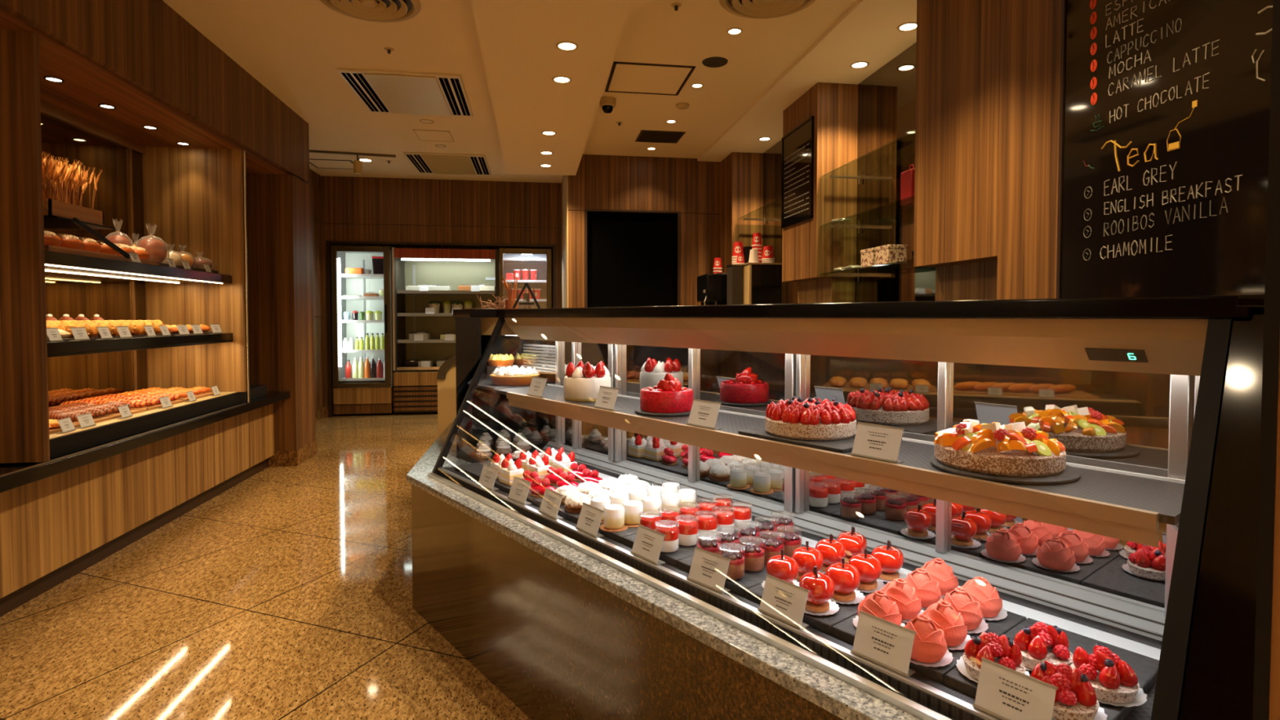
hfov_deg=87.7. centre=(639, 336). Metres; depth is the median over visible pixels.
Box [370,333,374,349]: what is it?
drink bottle
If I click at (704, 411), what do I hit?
print
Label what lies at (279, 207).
pillar
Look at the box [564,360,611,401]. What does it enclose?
cake
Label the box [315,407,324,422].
baseboard
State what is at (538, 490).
cake
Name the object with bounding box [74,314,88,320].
bun
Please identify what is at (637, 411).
plate
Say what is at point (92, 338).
tray
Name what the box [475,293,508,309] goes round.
twigs
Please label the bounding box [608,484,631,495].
cream puff
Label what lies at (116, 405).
roll
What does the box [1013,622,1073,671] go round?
tart
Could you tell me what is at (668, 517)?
jar
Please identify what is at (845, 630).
tray
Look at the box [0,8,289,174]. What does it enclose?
trim
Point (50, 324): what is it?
bun
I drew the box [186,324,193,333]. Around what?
pastry
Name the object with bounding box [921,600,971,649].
cake
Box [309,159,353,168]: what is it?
ceiling hatch
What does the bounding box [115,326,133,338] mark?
price tag
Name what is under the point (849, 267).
packet
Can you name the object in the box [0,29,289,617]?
display
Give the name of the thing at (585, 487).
cream puff
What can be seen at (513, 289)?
paper cup
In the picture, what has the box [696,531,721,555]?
jar
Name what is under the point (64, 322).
bun
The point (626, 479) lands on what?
cream puff
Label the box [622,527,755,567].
tray
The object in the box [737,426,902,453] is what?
slate board
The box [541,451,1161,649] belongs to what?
grille
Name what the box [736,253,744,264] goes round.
paper cup
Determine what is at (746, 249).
box
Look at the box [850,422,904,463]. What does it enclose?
price tag
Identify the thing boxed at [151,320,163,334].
bun
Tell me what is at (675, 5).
sprinkler
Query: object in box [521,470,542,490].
cake
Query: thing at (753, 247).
paper cup
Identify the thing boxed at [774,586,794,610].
print
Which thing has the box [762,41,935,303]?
wall
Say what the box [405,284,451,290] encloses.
tray
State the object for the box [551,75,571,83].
recessed light
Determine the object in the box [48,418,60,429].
bread
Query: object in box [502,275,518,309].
plant pot
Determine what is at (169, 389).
croissant
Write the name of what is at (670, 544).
jar
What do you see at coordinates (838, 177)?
glass shelf
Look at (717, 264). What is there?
paper cup
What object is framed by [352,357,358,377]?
drink bottle
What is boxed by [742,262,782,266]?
tray
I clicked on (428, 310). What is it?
price card
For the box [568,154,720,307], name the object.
wall
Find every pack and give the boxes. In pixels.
[364,291,378,296]
[404,358,418,367]
[408,330,430,339]
[417,358,432,366]
[436,358,447,366]
[440,332,455,339]
[506,273,513,279]
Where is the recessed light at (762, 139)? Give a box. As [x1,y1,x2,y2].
[758,137,771,141]
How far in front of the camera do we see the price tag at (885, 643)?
1.24 m
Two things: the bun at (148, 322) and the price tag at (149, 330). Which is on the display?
the price tag at (149, 330)
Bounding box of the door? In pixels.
[586,211,676,307]
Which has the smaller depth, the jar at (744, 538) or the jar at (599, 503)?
the jar at (744, 538)
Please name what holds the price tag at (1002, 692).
on the display case
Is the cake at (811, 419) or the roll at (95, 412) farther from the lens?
the roll at (95, 412)
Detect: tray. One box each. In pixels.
[44,244,159,266]
[46,337,75,341]
[48,422,80,434]
[72,408,146,423]
[88,333,172,339]
[130,399,187,410]
[159,262,217,273]
[169,331,213,335]
[178,391,219,400]
[364,293,378,296]
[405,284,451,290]
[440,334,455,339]
[454,459,515,480]
[457,285,471,290]
[462,308,496,309]
[479,475,525,493]
[480,285,495,290]
[506,480,581,506]
[539,501,580,523]
[577,517,638,542]
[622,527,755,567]
[677,543,814,596]
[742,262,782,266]
[745,582,887,634]
[831,597,1026,683]
[944,617,1159,719]
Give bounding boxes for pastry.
[168,324,179,333]
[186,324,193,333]
[200,324,210,332]
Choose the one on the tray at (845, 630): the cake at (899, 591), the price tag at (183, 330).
the cake at (899, 591)
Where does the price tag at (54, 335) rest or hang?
on the display
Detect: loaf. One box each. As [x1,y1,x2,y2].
[44,230,62,246]
[56,233,84,249]
[77,236,101,252]
[96,240,118,254]
[114,243,135,257]
[130,246,149,259]
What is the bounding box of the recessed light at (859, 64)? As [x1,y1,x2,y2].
[849,61,869,68]
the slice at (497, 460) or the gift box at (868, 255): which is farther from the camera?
the gift box at (868, 255)
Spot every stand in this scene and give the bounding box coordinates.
[436,355,456,436]
[486,364,513,378]
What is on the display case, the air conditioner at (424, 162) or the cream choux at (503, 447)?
the cream choux at (503, 447)
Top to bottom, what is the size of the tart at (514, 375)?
0.087 m
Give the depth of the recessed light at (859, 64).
4.50 m
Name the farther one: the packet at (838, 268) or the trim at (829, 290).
the trim at (829, 290)
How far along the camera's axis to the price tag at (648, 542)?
1.78 m
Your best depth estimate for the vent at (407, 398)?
8.47 m
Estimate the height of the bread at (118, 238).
0.258 m
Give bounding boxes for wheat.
[41,151,102,208]
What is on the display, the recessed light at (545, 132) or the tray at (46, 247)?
the tray at (46, 247)
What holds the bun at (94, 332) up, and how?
on the tray at (92, 338)
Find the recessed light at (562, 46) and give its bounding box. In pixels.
[555,41,578,51]
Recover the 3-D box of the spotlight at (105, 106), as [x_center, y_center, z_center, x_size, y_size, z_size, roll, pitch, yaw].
[-2.977,-1.286,3.724,0.079,0.007,0.079,0,2,-9]
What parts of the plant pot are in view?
pot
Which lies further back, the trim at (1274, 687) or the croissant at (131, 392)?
the croissant at (131, 392)
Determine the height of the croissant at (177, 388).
0.050 m
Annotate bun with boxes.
[45,314,57,320]
[46,320,65,330]
[57,314,74,320]
[60,320,72,337]
[65,320,89,337]
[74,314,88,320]
[84,320,100,337]
[89,314,103,320]
[96,320,112,337]
[107,320,122,336]
[119,320,133,333]
[130,320,146,335]
[142,320,155,335]
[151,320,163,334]
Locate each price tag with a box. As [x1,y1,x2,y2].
[46,327,63,342]
[57,417,75,433]
[69,327,90,340]
[75,413,96,428]
[95,326,113,339]
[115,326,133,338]
[117,404,133,418]
[128,251,142,263]
[142,325,156,337]
[157,324,171,336]
[158,395,172,408]
[165,257,177,268]
[175,324,190,335]
[181,260,191,270]
[185,391,196,402]
[190,324,204,334]
[203,263,212,272]
[208,324,222,333]
[210,385,220,395]
[477,464,499,490]
[506,475,532,505]
[526,376,547,397]
[537,488,563,519]
[575,502,604,537]
[593,386,620,411]
[630,524,666,564]
[686,399,721,430]
[686,546,731,593]
[757,573,809,629]
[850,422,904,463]
[850,610,916,676]
[973,657,1057,719]
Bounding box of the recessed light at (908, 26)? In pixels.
[897,22,916,31]
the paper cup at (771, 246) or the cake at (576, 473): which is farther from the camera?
the paper cup at (771, 246)
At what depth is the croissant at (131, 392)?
4.24 m
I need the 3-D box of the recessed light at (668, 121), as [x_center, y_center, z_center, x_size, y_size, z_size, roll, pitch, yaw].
[0.276,-1.907,5.907,0.095,0.007,0.095,0,2,-9]
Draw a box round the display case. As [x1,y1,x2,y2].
[406,294,1264,719]
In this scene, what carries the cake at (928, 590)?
on the tray at (845, 630)
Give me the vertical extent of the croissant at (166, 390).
0.050 m
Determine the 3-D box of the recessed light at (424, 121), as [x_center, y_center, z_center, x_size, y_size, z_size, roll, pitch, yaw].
[-1.889,-1.907,5.907,0.127,0.007,0.127,0,2,-9]
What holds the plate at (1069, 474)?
on the display case
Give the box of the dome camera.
[599,96,615,113]
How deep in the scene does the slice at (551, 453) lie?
2.73 m
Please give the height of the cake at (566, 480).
0.062 m
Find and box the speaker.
[702,57,728,67]
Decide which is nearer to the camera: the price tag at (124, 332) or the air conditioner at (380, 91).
the price tag at (124, 332)
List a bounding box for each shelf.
[44,250,231,284]
[46,333,232,357]
[337,273,383,278]
[337,320,384,322]
[338,376,384,381]
[341,296,383,299]
[341,349,384,352]
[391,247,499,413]
[396,289,495,294]
[396,312,453,315]
[397,338,455,342]
[400,364,436,367]
[466,373,546,391]
[493,385,1184,525]
[502,257,546,262]
[502,280,546,284]
[503,298,546,302]
[742,218,765,224]
[821,213,904,233]
[822,259,917,281]
[829,176,861,184]
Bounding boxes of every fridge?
[330,245,395,413]
[498,248,551,309]
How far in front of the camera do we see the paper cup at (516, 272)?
8.75 m
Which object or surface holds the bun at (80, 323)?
on the tray at (92, 338)
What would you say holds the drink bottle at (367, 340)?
on the fridge at (352, 395)
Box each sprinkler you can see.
[384,47,393,53]
[671,2,681,10]
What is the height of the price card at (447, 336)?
0.078 m
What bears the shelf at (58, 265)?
attached to the display
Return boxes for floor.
[0,407,530,719]
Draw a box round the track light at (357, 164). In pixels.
[309,150,395,174]
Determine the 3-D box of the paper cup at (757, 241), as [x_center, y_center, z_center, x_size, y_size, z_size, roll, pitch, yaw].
[1.052,-0.870,5.997,0.096,0.120,0.095,0,2,-9]
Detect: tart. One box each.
[487,353,514,366]
[489,365,539,385]
[933,418,1066,476]
[955,631,1029,683]
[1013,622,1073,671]
[1031,660,1107,719]
[1070,643,1147,706]
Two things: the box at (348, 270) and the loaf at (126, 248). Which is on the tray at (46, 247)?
the loaf at (126, 248)
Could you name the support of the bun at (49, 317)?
on the tray at (92, 338)
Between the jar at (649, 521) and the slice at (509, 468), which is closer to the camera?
the jar at (649, 521)
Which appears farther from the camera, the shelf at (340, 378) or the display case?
the shelf at (340, 378)
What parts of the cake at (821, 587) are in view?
stem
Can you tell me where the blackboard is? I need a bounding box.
[781,115,813,228]
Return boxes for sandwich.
[457,283,471,290]
[472,283,495,290]
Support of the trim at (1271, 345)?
attached to the trim at (1274, 687)
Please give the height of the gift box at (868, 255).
0.118 m
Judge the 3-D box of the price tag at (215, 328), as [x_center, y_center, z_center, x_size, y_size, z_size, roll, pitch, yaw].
[-2.890,-0.054,4.544,0.032,0.063,0.112,0,2,-5]
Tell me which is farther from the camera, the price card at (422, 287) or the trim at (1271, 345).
the price card at (422, 287)
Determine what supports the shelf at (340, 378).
attached to the fridge at (352, 395)
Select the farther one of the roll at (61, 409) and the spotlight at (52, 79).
the roll at (61, 409)
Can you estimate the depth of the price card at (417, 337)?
8.52 m
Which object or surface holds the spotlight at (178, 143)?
attached to the wall
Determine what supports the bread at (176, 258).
on the tray at (160, 264)
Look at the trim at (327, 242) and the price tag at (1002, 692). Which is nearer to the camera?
the price tag at (1002, 692)
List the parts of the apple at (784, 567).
stem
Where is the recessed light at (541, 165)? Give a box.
[539,164,551,167]
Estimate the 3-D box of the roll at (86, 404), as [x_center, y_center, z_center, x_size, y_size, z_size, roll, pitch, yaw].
[-3.063,0.387,3.648,0.170,0.054,0.061,0,2,-9]
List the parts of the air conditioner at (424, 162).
panel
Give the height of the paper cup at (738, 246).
0.144 m
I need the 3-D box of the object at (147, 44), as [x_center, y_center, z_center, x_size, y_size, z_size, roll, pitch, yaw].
[-2.684,-1.502,1.222,0.880,0.530,9.520,0,2,-9]
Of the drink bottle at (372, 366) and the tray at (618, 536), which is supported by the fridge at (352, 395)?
the drink bottle at (372, 366)
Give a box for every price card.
[413,334,423,340]
[419,284,428,291]
[421,360,430,366]
[425,307,434,314]
[444,333,453,340]
[471,285,479,291]
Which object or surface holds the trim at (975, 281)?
attached to the wall at (886, 98)
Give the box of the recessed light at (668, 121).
[666,120,676,123]
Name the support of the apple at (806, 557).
on the tray at (824, 624)
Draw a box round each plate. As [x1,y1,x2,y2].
[634,407,690,417]
[930,456,1080,484]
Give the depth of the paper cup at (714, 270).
6.36 m
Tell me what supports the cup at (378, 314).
on the fridge at (352, 395)
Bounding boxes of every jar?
[590,495,611,523]
[600,500,627,532]
[608,491,629,505]
[622,496,643,527]
[627,488,648,502]
[639,510,662,530]
[641,493,662,516]
[644,483,664,497]
[655,520,679,552]
[657,506,679,525]
[660,489,679,512]
[661,479,680,493]
[675,514,698,546]
[676,484,697,507]
[678,502,700,520]
[694,510,717,540]
[695,497,716,515]
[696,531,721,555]
[712,493,733,511]
[712,505,734,534]
[715,525,740,554]
[718,542,745,579]
[729,501,751,529]
[737,520,761,548]
[738,535,764,571]
[755,515,778,540]
[759,530,785,564]
[771,510,795,536]
[776,524,801,557]
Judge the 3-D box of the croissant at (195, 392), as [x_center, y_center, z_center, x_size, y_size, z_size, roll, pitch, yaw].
[-2.982,0.369,4.380,0.136,0.050,0.054,0,2,-6]
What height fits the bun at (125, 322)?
0.097 m
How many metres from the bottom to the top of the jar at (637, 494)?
0.073 m
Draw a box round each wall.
[306,168,324,410]
[320,175,561,407]
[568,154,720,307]
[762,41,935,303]
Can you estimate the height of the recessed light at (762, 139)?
0.007 m
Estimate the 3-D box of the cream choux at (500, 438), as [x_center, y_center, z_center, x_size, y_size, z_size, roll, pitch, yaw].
[-0.674,0.510,3.264,0.074,0.090,0.076,0,2,-1]
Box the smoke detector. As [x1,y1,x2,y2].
[675,102,688,109]
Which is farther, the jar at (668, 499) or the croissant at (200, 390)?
the croissant at (200, 390)
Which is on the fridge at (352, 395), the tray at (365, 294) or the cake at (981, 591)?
the tray at (365, 294)
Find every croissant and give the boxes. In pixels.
[116,392,131,395]
[124,391,142,394]
[132,389,150,393]
[141,388,158,391]
[142,392,159,395]
[147,386,164,390]
[150,391,167,394]
[155,389,172,392]
[163,387,180,391]
[166,391,186,398]
[170,386,187,389]
[174,390,187,397]
[178,388,199,394]
[187,387,205,394]
[193,386,211,393]
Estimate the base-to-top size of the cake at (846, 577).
0.090 m
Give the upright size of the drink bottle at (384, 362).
0.250 m
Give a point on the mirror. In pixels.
(122, 192)
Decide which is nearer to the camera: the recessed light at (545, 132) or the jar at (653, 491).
the jar at (653, 491)
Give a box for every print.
[585,511,595,525]
[642,533,653,551]
[697,405,711,419]
[701,558,717,577]
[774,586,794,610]
[867,431,888,449]
[871,626,896,653]
[999,676,1031,711]
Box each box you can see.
[43,198,103,225]
[345,267,364,274]
[726,264,742,304]
[742,246,752,263]
[860,248,875,266]
[875,244,906,265]
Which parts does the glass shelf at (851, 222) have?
glass pane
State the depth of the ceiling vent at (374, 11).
3.71 m
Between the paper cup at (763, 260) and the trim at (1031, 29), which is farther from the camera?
the paper cup at (763, 260)
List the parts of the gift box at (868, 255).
lid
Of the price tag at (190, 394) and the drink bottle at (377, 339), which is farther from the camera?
the drink bottle at (377, 339)
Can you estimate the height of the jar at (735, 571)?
0.072 m
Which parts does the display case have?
glass frame, mirror pane, mirror pane, door post, mirror pane, mirror pane, door post, shelf rail, rail, shelf rail, mirror pane, mirror pane, door post, glass frame, mirror pane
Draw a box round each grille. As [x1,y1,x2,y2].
[442,466,975,704]
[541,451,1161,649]
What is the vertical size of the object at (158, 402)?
0.051 m
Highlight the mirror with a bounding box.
[40,112,147,407]
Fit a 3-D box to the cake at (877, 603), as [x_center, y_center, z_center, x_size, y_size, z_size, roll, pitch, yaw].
[0.485,0.551,1.350,0.104,0.074,0.104,0,2,5]
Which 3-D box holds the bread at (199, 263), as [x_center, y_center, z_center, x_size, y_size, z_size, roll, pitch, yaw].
[-3.037,-0.522,4.599,0.170,0.128,0.120,0,2,-9]
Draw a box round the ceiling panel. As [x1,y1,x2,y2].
[470,0,652,175]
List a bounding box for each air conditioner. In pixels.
[336,68,473,116]
[403,151,491,175]
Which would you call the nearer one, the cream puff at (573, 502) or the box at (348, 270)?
the cream puff at (573, 502)
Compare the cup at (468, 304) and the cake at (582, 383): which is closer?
the cake at (582, 383)
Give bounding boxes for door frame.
[561,175,568,307]
[584,208,680,307]
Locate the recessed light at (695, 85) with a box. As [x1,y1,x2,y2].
[690,83,703,88]
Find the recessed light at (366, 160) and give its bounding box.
[358,158,373,162]
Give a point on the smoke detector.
(679, 105)
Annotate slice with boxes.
[490,453,512,479]
[498,457,523,485]
[519,449,538,471]
[526,454,551,479]
[542,446,564,466]
[552,451,577,475]
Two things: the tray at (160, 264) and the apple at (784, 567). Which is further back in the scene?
the tray at (160, 264)
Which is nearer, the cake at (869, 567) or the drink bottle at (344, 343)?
the cake at (869, 567)
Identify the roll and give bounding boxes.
[48,407,70,411]
[48,408,61,413]
[48,412,80,422]
[51,405,79,409]
[58,404,85,408]
[60,409,93,416]
[69,402,95,406]
[74,408,103,417]
[81,406,111,416]
[85,404,117,413]
[97,403,123,413]
[105,401,132,408]
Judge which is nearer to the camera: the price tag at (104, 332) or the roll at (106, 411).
the price tag at (104, 332)
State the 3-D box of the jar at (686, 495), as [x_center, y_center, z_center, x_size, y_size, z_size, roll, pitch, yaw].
[0.153,0.528,2.173,0.084,0.073,0.084,-1,2,-26]
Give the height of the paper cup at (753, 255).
0.120 m
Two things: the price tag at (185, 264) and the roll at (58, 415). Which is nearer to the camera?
the roll at (58, 415)
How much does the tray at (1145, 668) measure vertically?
0.020 m
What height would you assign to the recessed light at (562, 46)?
0.007 m
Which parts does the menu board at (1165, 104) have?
frame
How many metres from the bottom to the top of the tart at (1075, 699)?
0.073 m
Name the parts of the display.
display riser, mirror frame, ledge trim, panel, panel, post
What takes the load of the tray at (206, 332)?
on the display
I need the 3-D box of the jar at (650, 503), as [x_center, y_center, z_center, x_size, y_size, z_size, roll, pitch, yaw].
[0.037,0.531,2.082,0.084,0.073,0.084,-1,2,-28]
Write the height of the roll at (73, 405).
0.054 m
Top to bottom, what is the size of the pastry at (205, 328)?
0.057 m
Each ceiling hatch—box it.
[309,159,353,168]
[413,128,454,142]
[604,61,695,95]
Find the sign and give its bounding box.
[512,282,540,308]
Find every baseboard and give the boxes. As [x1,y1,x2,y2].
[268,439,317,466]
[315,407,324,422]
[324,405,333,417]
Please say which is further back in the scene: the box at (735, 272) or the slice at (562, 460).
the box at (735, 272)
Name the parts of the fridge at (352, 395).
kick panel, kick panel, handle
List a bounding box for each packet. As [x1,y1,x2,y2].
[833,266,844,271]
[844,265,861,269]
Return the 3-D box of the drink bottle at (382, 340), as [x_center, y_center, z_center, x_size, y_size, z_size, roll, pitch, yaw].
[-3.312,0.065,8.582,0.056,0.220,0.055,0,2,-9]
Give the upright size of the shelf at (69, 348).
0.066 m
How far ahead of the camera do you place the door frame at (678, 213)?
7.24 m
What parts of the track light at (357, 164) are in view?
rail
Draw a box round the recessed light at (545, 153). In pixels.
[539,151,553,155]
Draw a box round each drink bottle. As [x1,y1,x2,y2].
[342,337,347,350]
[345,360,351,377]
[348,337,353,350]
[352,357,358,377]
[355,337,359,349]
[358,357,364,377]
[359,337,364,349]
[364,333,369,349]
[364,356,370,377]
[369,356,376,377]
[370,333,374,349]
[375,333,380,349]
[376,357,382,377]
[380,333,384,349]
[382,362,384,377]
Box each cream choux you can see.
[475,434,491,451]
[475,440,492,458]
[478,429,493,445]
[494,431,510,448]
[496,426,511,442]
[496,436,511,455]
[512,429,524,446]
[515,434,531,452]
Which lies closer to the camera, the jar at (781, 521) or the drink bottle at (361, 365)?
the jar at (781, 521)
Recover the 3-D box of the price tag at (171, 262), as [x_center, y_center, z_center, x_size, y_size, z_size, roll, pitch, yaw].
[-2.793,-0.438,3.970,0.032,0.056,0.087,0,2,-14]
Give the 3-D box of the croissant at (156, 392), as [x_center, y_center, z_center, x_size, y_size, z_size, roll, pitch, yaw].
[-3.100,0.372,4.280,0.136,0.050,0.054,0,2,-8]
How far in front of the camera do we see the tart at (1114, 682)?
1.09 m
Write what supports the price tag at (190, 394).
on the display
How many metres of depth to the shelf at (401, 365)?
8.62 m
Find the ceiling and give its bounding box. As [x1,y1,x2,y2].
[162,0,857,182]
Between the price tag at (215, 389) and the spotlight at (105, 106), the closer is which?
the spotlight at (105, 106)
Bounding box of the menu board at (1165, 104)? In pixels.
[1056,0,1272,298]
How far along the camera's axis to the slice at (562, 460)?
2.63 m
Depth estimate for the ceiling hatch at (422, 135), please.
6.37 m
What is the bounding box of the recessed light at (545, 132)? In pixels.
[541,130,556,135]
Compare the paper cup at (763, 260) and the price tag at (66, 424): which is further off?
the paper cup at (763, 260)
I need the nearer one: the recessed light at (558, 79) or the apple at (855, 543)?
the apple at (855, 543)
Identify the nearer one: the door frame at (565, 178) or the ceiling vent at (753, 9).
the ceiling vent at (753, 9)
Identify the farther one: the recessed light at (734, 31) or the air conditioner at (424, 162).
the air conditioner at (424, 162)
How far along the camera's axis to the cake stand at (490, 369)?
3.44 m
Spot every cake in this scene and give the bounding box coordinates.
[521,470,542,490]
[528,476,555,497]
[543,466,563,485]
[555,471,578,488]
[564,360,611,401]
[567,462,586,481]
[579,468,602,484]
[640,373,693,413]
[764,395,856,439]
[852,590,905,627]
[880,578,924,622]
[902,568,941,609]
[904,614,953,666]
[920,558,958,598]
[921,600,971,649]
[940,586,988,633]
[960,576,1007,620]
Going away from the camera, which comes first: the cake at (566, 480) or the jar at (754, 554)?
the jar at (754, 554)
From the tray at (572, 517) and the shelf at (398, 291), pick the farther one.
the shelf at (398, 291)
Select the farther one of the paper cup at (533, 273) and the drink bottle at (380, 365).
the paper cup at (533, 273)
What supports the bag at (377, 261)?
on the fridge at (352, 395)
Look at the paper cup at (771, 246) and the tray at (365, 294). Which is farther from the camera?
the tray at (365, 294)
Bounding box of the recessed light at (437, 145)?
[435,144,446,147]
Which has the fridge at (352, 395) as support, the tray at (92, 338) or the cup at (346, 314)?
the cup at (346, 314)
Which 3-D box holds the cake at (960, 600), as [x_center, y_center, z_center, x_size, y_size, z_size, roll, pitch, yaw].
[0.656,0.551,1.366,0.104,0.074,0.104,0,2,6]
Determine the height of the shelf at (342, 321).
0.032 m
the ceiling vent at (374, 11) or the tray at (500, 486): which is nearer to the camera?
the tray at (500, 486)
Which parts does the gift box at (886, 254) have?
lid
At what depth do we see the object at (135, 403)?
3.78 m
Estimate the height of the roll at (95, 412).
0.054 m
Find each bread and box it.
[46,328,71,339]
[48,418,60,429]
[105,221,133,246]
[135,226,169,264]
[162,244,182,265]
[176,244,195,267]
[190,251,213,270]
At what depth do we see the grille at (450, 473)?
1.55 m
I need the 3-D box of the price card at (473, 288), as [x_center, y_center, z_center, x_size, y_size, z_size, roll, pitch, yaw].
[-2.127,-0.623,8.613,0.110,0.078,0.028,0,2,-9]
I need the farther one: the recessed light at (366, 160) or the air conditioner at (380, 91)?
the recessed light at (366, 160)
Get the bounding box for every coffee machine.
[697,272,727,305]
[742,262,782,304]
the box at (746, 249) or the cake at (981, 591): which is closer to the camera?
the cake at (981, 591)
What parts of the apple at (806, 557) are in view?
stem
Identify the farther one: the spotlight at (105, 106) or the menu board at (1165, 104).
the spotlight at (105, 106)
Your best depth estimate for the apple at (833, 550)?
1.63 m
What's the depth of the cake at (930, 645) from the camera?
1.21 m
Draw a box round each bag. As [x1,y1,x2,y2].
[371,256,383,274]
[900,164,915,206]
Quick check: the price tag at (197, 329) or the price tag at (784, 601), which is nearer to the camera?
the price tag at (784, 601)
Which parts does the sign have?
leg panel, leg panel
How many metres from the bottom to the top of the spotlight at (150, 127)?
0.007 m
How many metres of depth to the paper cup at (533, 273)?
8.79 m
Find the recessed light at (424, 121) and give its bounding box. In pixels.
[419,119,434,124]
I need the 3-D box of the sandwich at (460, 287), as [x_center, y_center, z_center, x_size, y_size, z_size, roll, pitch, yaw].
[-2.296,-0.644,8.788,0.180,0.110,0.180,0,2,-9]
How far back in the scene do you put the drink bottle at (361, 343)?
8.56 m
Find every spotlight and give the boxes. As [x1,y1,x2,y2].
[43,76,64,83]
[97,103,115,109]
[142,125,158,129]
[176,142,190,145]
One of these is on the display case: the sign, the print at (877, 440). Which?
the sign
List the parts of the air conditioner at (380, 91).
panel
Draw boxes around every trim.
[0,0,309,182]
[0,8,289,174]
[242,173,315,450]
[325,240,556,417]
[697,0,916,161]
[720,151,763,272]
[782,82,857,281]
[797,277,854,303]
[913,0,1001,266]
[935,259,997,301]
[996,0,1061,299]
[1253,0,1279,719]
[1268,346,1279,719]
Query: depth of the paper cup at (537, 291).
8.80 m
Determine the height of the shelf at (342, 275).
0.032 m
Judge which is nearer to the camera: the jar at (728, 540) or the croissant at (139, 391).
the jar at (728, 540)
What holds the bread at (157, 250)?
on the tray at (160, 264)
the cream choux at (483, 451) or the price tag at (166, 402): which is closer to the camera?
the cream choux at (483, 451)
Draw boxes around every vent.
[320,0,421,22]
[393,385,437,413]
[635,129,685,143]
[719,0,815,18]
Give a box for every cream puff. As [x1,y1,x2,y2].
[555,484,579,504]
[564,492,591,513]
[577,480,602,494]
[587,488,612,498]
[598,477,621,490]
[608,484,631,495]
[617,474,639,484]
[628,480,650,490]
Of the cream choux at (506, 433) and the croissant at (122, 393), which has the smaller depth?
the cream choux at (506, 433)
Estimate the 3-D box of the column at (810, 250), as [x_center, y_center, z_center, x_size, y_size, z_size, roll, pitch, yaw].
[1.391,-1.153,5.226,0.310,1.412,0.690,0,2,-9]
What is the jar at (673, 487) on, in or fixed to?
on the tray at (618, 536)
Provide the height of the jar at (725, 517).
0.072 m
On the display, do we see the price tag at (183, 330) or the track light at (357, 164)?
the price tag at (183, 330)
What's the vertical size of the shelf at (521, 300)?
0.030 m
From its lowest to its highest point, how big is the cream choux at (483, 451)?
0.090 m
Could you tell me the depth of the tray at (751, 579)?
1.60 m
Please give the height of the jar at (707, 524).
0.072 m
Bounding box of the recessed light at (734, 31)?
[726,27,742,35]
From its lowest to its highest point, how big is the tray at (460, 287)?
0.077 m
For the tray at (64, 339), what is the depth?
3.15 m
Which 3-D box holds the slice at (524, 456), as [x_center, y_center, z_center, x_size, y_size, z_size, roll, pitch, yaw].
[-0.446,0.501,2.681,0.061,0.096,0.088,-1,2,-40]
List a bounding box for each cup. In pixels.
[342,311,350,319]
[352,311,358,319]
[359,311,364,319]
[364,269,371,274]
[365,311,373,319]
[373,311,382,319]
[378,288,383,296]
[428,300,439,312]
[442,300,450,312]
[451,300,462,309]
[463,300,472,308]
[510,288,516,298]
[513,269,520,279]
[517,288,524,298]
[521,269,528,279]
[525,288,533,298]
[529,269,537,279]
[533,288,541,298]
[564,506,581,513]
[713,257,722,269]
[713,269,722,271]
[731,241,744,257]
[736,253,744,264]
[748,249,759,262]
[751,232,762,246]
[751,246,762,249]
[761,246,772,260]
[761,259,772,262]
[765,245,774,259]
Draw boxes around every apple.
[761,549,799,587]
[791,541,823,582]
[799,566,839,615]
[814,533,846,573]
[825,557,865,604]
[836,526,866,564]
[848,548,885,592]
[871,540,906,582]

